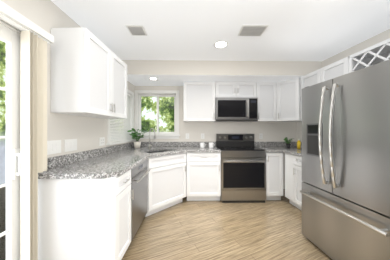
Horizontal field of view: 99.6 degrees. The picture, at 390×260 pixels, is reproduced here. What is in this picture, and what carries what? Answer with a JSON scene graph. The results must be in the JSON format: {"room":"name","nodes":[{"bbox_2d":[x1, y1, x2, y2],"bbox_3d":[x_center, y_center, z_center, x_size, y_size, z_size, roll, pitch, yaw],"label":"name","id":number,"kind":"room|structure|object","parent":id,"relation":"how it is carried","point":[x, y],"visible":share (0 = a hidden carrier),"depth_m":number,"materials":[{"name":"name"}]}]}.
{"room":"kitchen","nodes":[
{"label":"kitchen","id":0,"kind":"room"},
{"bbox_2d":[1,0,46,30],"bbox_3d":[-1.367,0.040,-0.474,0.150,2.460,3.900,0,0,-1],"label":"wall","id":1,"kind":"structure","parent":0,"point":[34,11],"depth_m":1.35,"materials":[{"name":"grey paint"}]},
{"bbox_2d":[0,19,19,259],"bbox_3d":[-1.370,0.215,0.286,0.170,2.110,2.340,0,0,-1],"label":"door frame","id":2,"kind":"structure","parent":1,"relation":"attached to","point":[9,35],"depth_m":1.21,"materials":[{"name":"white"}]},
{"bbox_2d":[0,0,53,259],"bbox_3d":[-1.236,0.223,0.243,0.100,2.045,2.330,0,0,-1],"label":"blind stack","id":3,"kind":"object","parent":1,"relation":"attached to","point":[35,39],"visible":1,"depth_m":1.23,"materials":[{"name":"beige"}]},
{"bbox_2d":[47,0,134,169],"bbox_3d":[-1.373,0.040,2.554,0.244,2.460,2.154,0,0,-1],"label":"wall","id":4,"kind":"structure","parent":0,"point":[87,133],"depth_m":1.71,"materials":[{"name":"grey paint"}]},
{"bbox_2d":[47,140,60,154],"bbox_3d":[-1.320,0.160,1.537,0.015,0.125,0.167,0,0,-1],"label":"light switch","id":5,"kind":"object","parent":4,"relation":"attached to","point":[53,146],"visible":0.9,"depth_m":1.53,"materials":[{"name":"white plastic"}]},
{"bbox_2d":[64,139,76,151],"bbox_3d":[-1.315,0.160,1.747,0.015,0.125,0.167,0,0,-1],"label":"light switch","id":6,"kind":"object","parent":4,"relation":"attached to","point":[70,144],"visible":1,"depth_m":1.73,"materials":[{"name":"white plastic"}]},
{"bbox_2d":[51,27,126,118],"bbox_3d":[-1.140,-0.547,1.938,0.381,0.775,0.882,0,0,-1],"label":"upper cabinet","id":7,"kind":"object","parent":4,"relation":"attached to","point":[88,73],"visible":1,"depth_m":1.51,"materials":[{"name":"white wood"}]},
{"bbox_2d":[99,137,104,145],"bbox_3d":[-1.300,0.160,2.307,0.012,0.115,0.121,0,0,-1],"label":"electrical outlet","id":8,"kind":"object","parent":4,"relation":"attached to","point":[101,141],"visible":1,"depth_m":2.29,"materials":[{"name":"white plastic"}]},
{"bbox_2d":[106,89,135,144],"bbox_3d":[-1.336,-0.273,2.920,0.240,0.995,1.011,0,0,-1],"label":"window blind","id":9,"kind":"object","parent":4,"relation":"attached to","point":[115,130],"visible":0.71,"depth_m":3.02,"materials":[{"name":"white plastic"}]},
{"bbox_2d":[123,86,295,188],"bbox_3d":[0.407,0.040,3.583,3.840,2.460,0.150,0,0,-1],"label":"wall","id":10,"kind":"structure","parent":0,"point":[275,131],"depth_m":3.51,"materials":[{"name":"grey paint"}]},
{"bbox_2d":[135,90,179,138],"bbox_3d":[-0.805,-0.326,3.537,0.974,1.021,0.200,0,0,-1],"label":"window","id":11,"kind":"structure","parent":10,"relation":"in","point":[157,94],"depth_m":3.48,"materials":[{"name":"white"}]},
{"bbox_2d":[183,81,214,121],"bbox_3d":[0.084,-0.552,3.319,0.617,0.765,0.362,0,0,-1],"label":"upper cabinet","id":12,"kind":"object","parent":10,"relation":"attached to","point":[198,101],"visible":1,"depth_m":3.18,"materials":[{"name":"white wood"}]},
{"bbox_2d":[215,82,255,97],"bbox_3d":[0.792,-0.777,3.332,0.795,0.316,0.362,0,0,-1],"label":"upper cabinet","id":13,"kind":"object","parent":10,"relation":"attached to","point":[237,89],"visible":0.79,"depth_m":3.19,"materials":[{"name":"white wood"}]},
{"bbox_2d":[215,97,257,121],"bbox_3d":[0.793,-0.393,3.285,0.791,0.445,0.452,0,0,-1],"label":"microwave","id":14,"kind":"object","parent":13,"relation":"attached to","point":[233,109],"visible":0.98,"depth_m":3.11,"materials":[{"name":"silver metal"}]},
{"bbox_2d":[254,82,276,121],"bbox_3d":[1.390,-0.552,3.342,0.395,0.765,0.362,0,0,-1],"label":"upper cabinet","id":15,"kind":"object","parent":10,"relation":"attached to","point":[266,94],"visible":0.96,"depth_m":3.20,"materials":[{"name":"white wood"}]},
{"bbox_2d":[274,78,301,121],"bbox_3d":[1.885,-0.552,3.235,0.593,0.765,0.594,0,0,-1],"label":"upper cabinet","id":16,"kind":"object","parent":10,"relation":"attached to","point":[288,100],"visible":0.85,"depth_m":3.05,"materials":[{"name":"white wood"}]},
{"bbox_2d":[51,0,389,60],"bbox_3d":[0.760,-1.240,0.563,4.440,0.100,6.200,0,0,-1],"label":"ceiling","id":17,"kind":"structure","parent":0,"point":[309,30],"depth_m":1.88,"materials":[{"name":"white paint"}]},
{"bbox_2d":[125,25,147,35],"bbox_3d":[-0.695,-1.182,1.968,0.200,0.015,0.200,0,0,-1],"label":"ceiling vent","id":18,"kind":"object","parent":17,"relation":"in","point":[136,30],"visible":1,"depth_m":1.95,"materials":[{"name":"grey metal"}]},
{"bbox_2d":[214,40,227,47],"bbox_3d":[0.360,-1.186,2.287,0.200,0.008,0.200,0,0,-1],"label":"recessed light","id":19,"kind":"object","parent":17,"relation":"in","point":[221,44],"visible":1,"depth_m":2.28,"materials":[{"name":"white plastic"}]},
{"bbox_2d":[122,60,321,85],"bbox_3d":[0.415,-1.063,3.162,3.538,0.252,0.689,0,0,-1],"label":"soffit beam","id":20,"kind":"structure","parent":17,"relation":"attached to","point":[166,72],"depth_m":2.83,"materials":[{"name":"grey paint"}]},
{"bbox_2d":[237,25,268,36],"bbox_3d":[0.686,-1.182,1.972,0.300,0.015,0.220,0,0,-1],"label":"ceiling vent","id":21,"kind":"object","parent":17,"relation":"in","point":[252,30],"visible":1,"depth_m":1.95,"materials":[{"name":"grey metal"}]},
{"bbox_2d":[121,189,332,259],"bbox_3d":[0.760,1.320,0.563,4.440,0.100,6.200,0,0,-1],"label":"floor","id":22,"kind":"structure","parent":0,"point":[184,229],"depth_m":2.00,"materials":[{"name":"brown wood"}]},
{"bbox_2d":[38,169,133,259],"bbox_3d":[-0.960,0.831,1.524,0.674,0.879,0.361,0,0,-1],"label":"base cabinet","id":23,"kind":"object","parent":22,"relation":"on","point":[84,219],"visible":0.92,"depth_m":1.34,"materials":[{"name":"white wood"}]},
{"bbox_2d":[131,159,149,240],"bbox_3d":[-0.938,0.832,2.009,0.655,0.876,0.600,0,0,-1],"label":"dishwasher","id":24,"kind":"object","parent":22,"relation":"on","point":[139,172],"visible":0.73,"depth_m":1.93,"materials":[{"name":"silver metal"}]},
{"bbox_2d":[145,150,186,216],"bbox_3d":[-0.691,0.831,2.893,1.080,0.879,1.130,0,0,-1],"label":"base cabinet","id":25,"kind":"object","parent":22,"relation":"on","point":[166,181],"visible":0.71,"depth_m":2.57,"materials":[{"name":"white wood"}]},
{"bbox_2d":[38,128,160,178],"bbox_3d":[-0.995,0.257,2.397,0.690,0.586,2.168,0,0,-1],"label":"countertop","id":26,"kind":"structure","parent":25,"relation":"on","point":[110,161],"depth_m":1.69,"materials":[{"name":"stone"}]},
{"bbox_2d":[127,128,145,147],"bbox_3d":[-1.110,0.157,3.189,0.355,0.384,0.344,0,0,-1],"label":"potted plant","id":27,"kind":"object","parent":26,"relation":"on","point":[137,142],"visible":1,"depth_m":3.14,"materials":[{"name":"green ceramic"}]},
{"bbox_2d":[147,128,155,149],"bbox_3d":[-0.775,0.156,2.964,0.167,0.386,0.194,0,0,-1],"label":"faucet","id":28,"kind":"object","parent":26,"relation":"on","point":[149,145],"depth_m":2.98,"materials":[{"name":"silver metal"}]},
{"bbox_2d":[149,142,220,157],"bbox_3d":[-0.103,0.400,2.908,1.110,0.300,1.178,0,0,-1],"label":"countertop","id":29,"kind":"structure","parent":25,"relation":"on","point":[170,148],"depth_m":3.12,"materials":[{"name":"stone"}]},
{"bbox_2d":[187,152,220,200],"bbox_3d":[0.147,0.831,3.156,0.598,0.879,0.634,0,0,-1],"label":"base cabinet","id":30,"kind":"object","parent":22,"relation":"on","point":[203,176],"visible":0.98,"depth_m":2.88,"materials":[{"name":"white wood"}]},
{"bbox_2d":[216,134,265,202],"bbox_3d":[0.845,0.675,3.142,0.790,1.190,0.687,0,0,-1],"label":"range","id":31,"kind":"object","parent":22,"relation":"on","point":[243,169],"visible":0.98,"depth_m":2.86,"materials":[{"name":"silver metal"}]},
{"bbox_2d":[265,152,282,199],"bbox_3d":[1.398,0.831,3.178,0.308,0.879,0.634,0,0,-1],"label":"base cabinet","id":32,"kind":"object","parent":22,"relation":"on","point":[274,175],"visible":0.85,"depth_m":2.90,"materials":[{"name":"white wood"}]},
{"bbox_2d":[254,142,282,151],"bbox_3d":[1.385,0.320,3.189,0.284,0.140,0.668,0,0,-1],"label":"countertop","id":33,"kind":"structure","parent":32,"relation":"on","point":[268,146],"depth_m":3.49,"materials":[{"name":"stone"}]},
{"bbox_2d":[285,153,303,210],"bbox_3d":[1.890,0.831,2.477,0.643,0.878,0.837,0,0,-6],"label":"base cabinet","id":34,"kind":"object","parent":22,"relation":"on","point":[293,176],"visible":0.29,"depth_m":2.65,"materials":[{"name":"white wood"}]},
{"bbox_2d":[275,142,301,155],"bbox_3d":[1.895,0.320,2.783,0.722,0.140,1.496,0,0,-1],"label":"countertop","id":35,"kind":"structure","parent":34,"relation":"on","point":[293,149],"depth_m":2.96,"materials":[{"name":"stone"}]},
{"bbox_2d":[284,137,293,147],"bbox_3d":[1.819,0.243,3.200,0.171,0.212,0.188,0,0,-1],"label":"plant","id":36,"kind":"object","parent":35,"relation":"on","point":[287,141],"visible":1,"depth_m":3.18,"materials":[{"name":"green plant"}]},
{"bbox_2d":[297,139,300,148],"bbox_3d":[1.927,0.257,3.054,0.060,0.184,0.060,0,0,-1],"label":"bottle","id":37,"kind":"object","parent":35,"relation":"on","point":[298,144],"visible":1,"depth_m":3.03,"materials":[{"name":"yellow plastic"}]},
{"bbox_2d":[300,60,389,259],"bbox_3d":[1.741,0.384,1.544,1.040,1.772,0.930,0,0,-5],"label":"fridge","id":38,"kind":"object","parent":22,"relation":"on","point":[345,191],"visible":1,"depth_m":1.42,"materials":[{"name":"silver metal"}]},
{"bbox_2d":[296,29,389,141],"bbox_3d":[2.509,0.040,0.431,0.202,2.460,6.548,0,0,-5],"label":"wall","id":39,"kind":"structure","parent":0,"point":[375,39],"depth_m":2.36,"materials":[{"name":"grey paint"}]},
{"bbox_2d":[301,57,347,119],"bbox_3d":[2.047,-0.552,2.509,0.362,0.765,0.821,0,0,-5],"label":"upper cabinet","id":40,"kind":"object","parent":39,"relation":"attached to","point":[333,70],"visible":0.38,"depth_m":2.42,"materials":[{"name":"white wood"}]},
{"bbox_2d":[348,38,389,72],"bbox_3d":[2.148,-0.733,1.630,0.328,0.405,0.942,0,0,-5],"label":"wine rack","id":41,"kind":"object","parent":39,"relation":"attached to","point":[377,53],"visible":0.38,"depth_m":1.95,"materials":[{"name":"white wood"}]},
{"label":"outside","id":42,"kind":"structure","parent":0,"visible":0},
{"bbox_2d":[0,40,5,183],"bbox_3d":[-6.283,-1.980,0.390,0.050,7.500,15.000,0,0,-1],"label":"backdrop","id":43,"kind":"structure","parent":42,"point":[3,116],"depth_m":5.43,"materials":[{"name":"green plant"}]},
{"bbox_2d":[110,96,173,138],"bbox_3d":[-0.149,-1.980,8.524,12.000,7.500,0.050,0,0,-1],"label":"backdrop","id":44,"kind":"structure","parent":42,"point":[153,116],"depth_m":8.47,"materials":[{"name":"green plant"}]}
]}

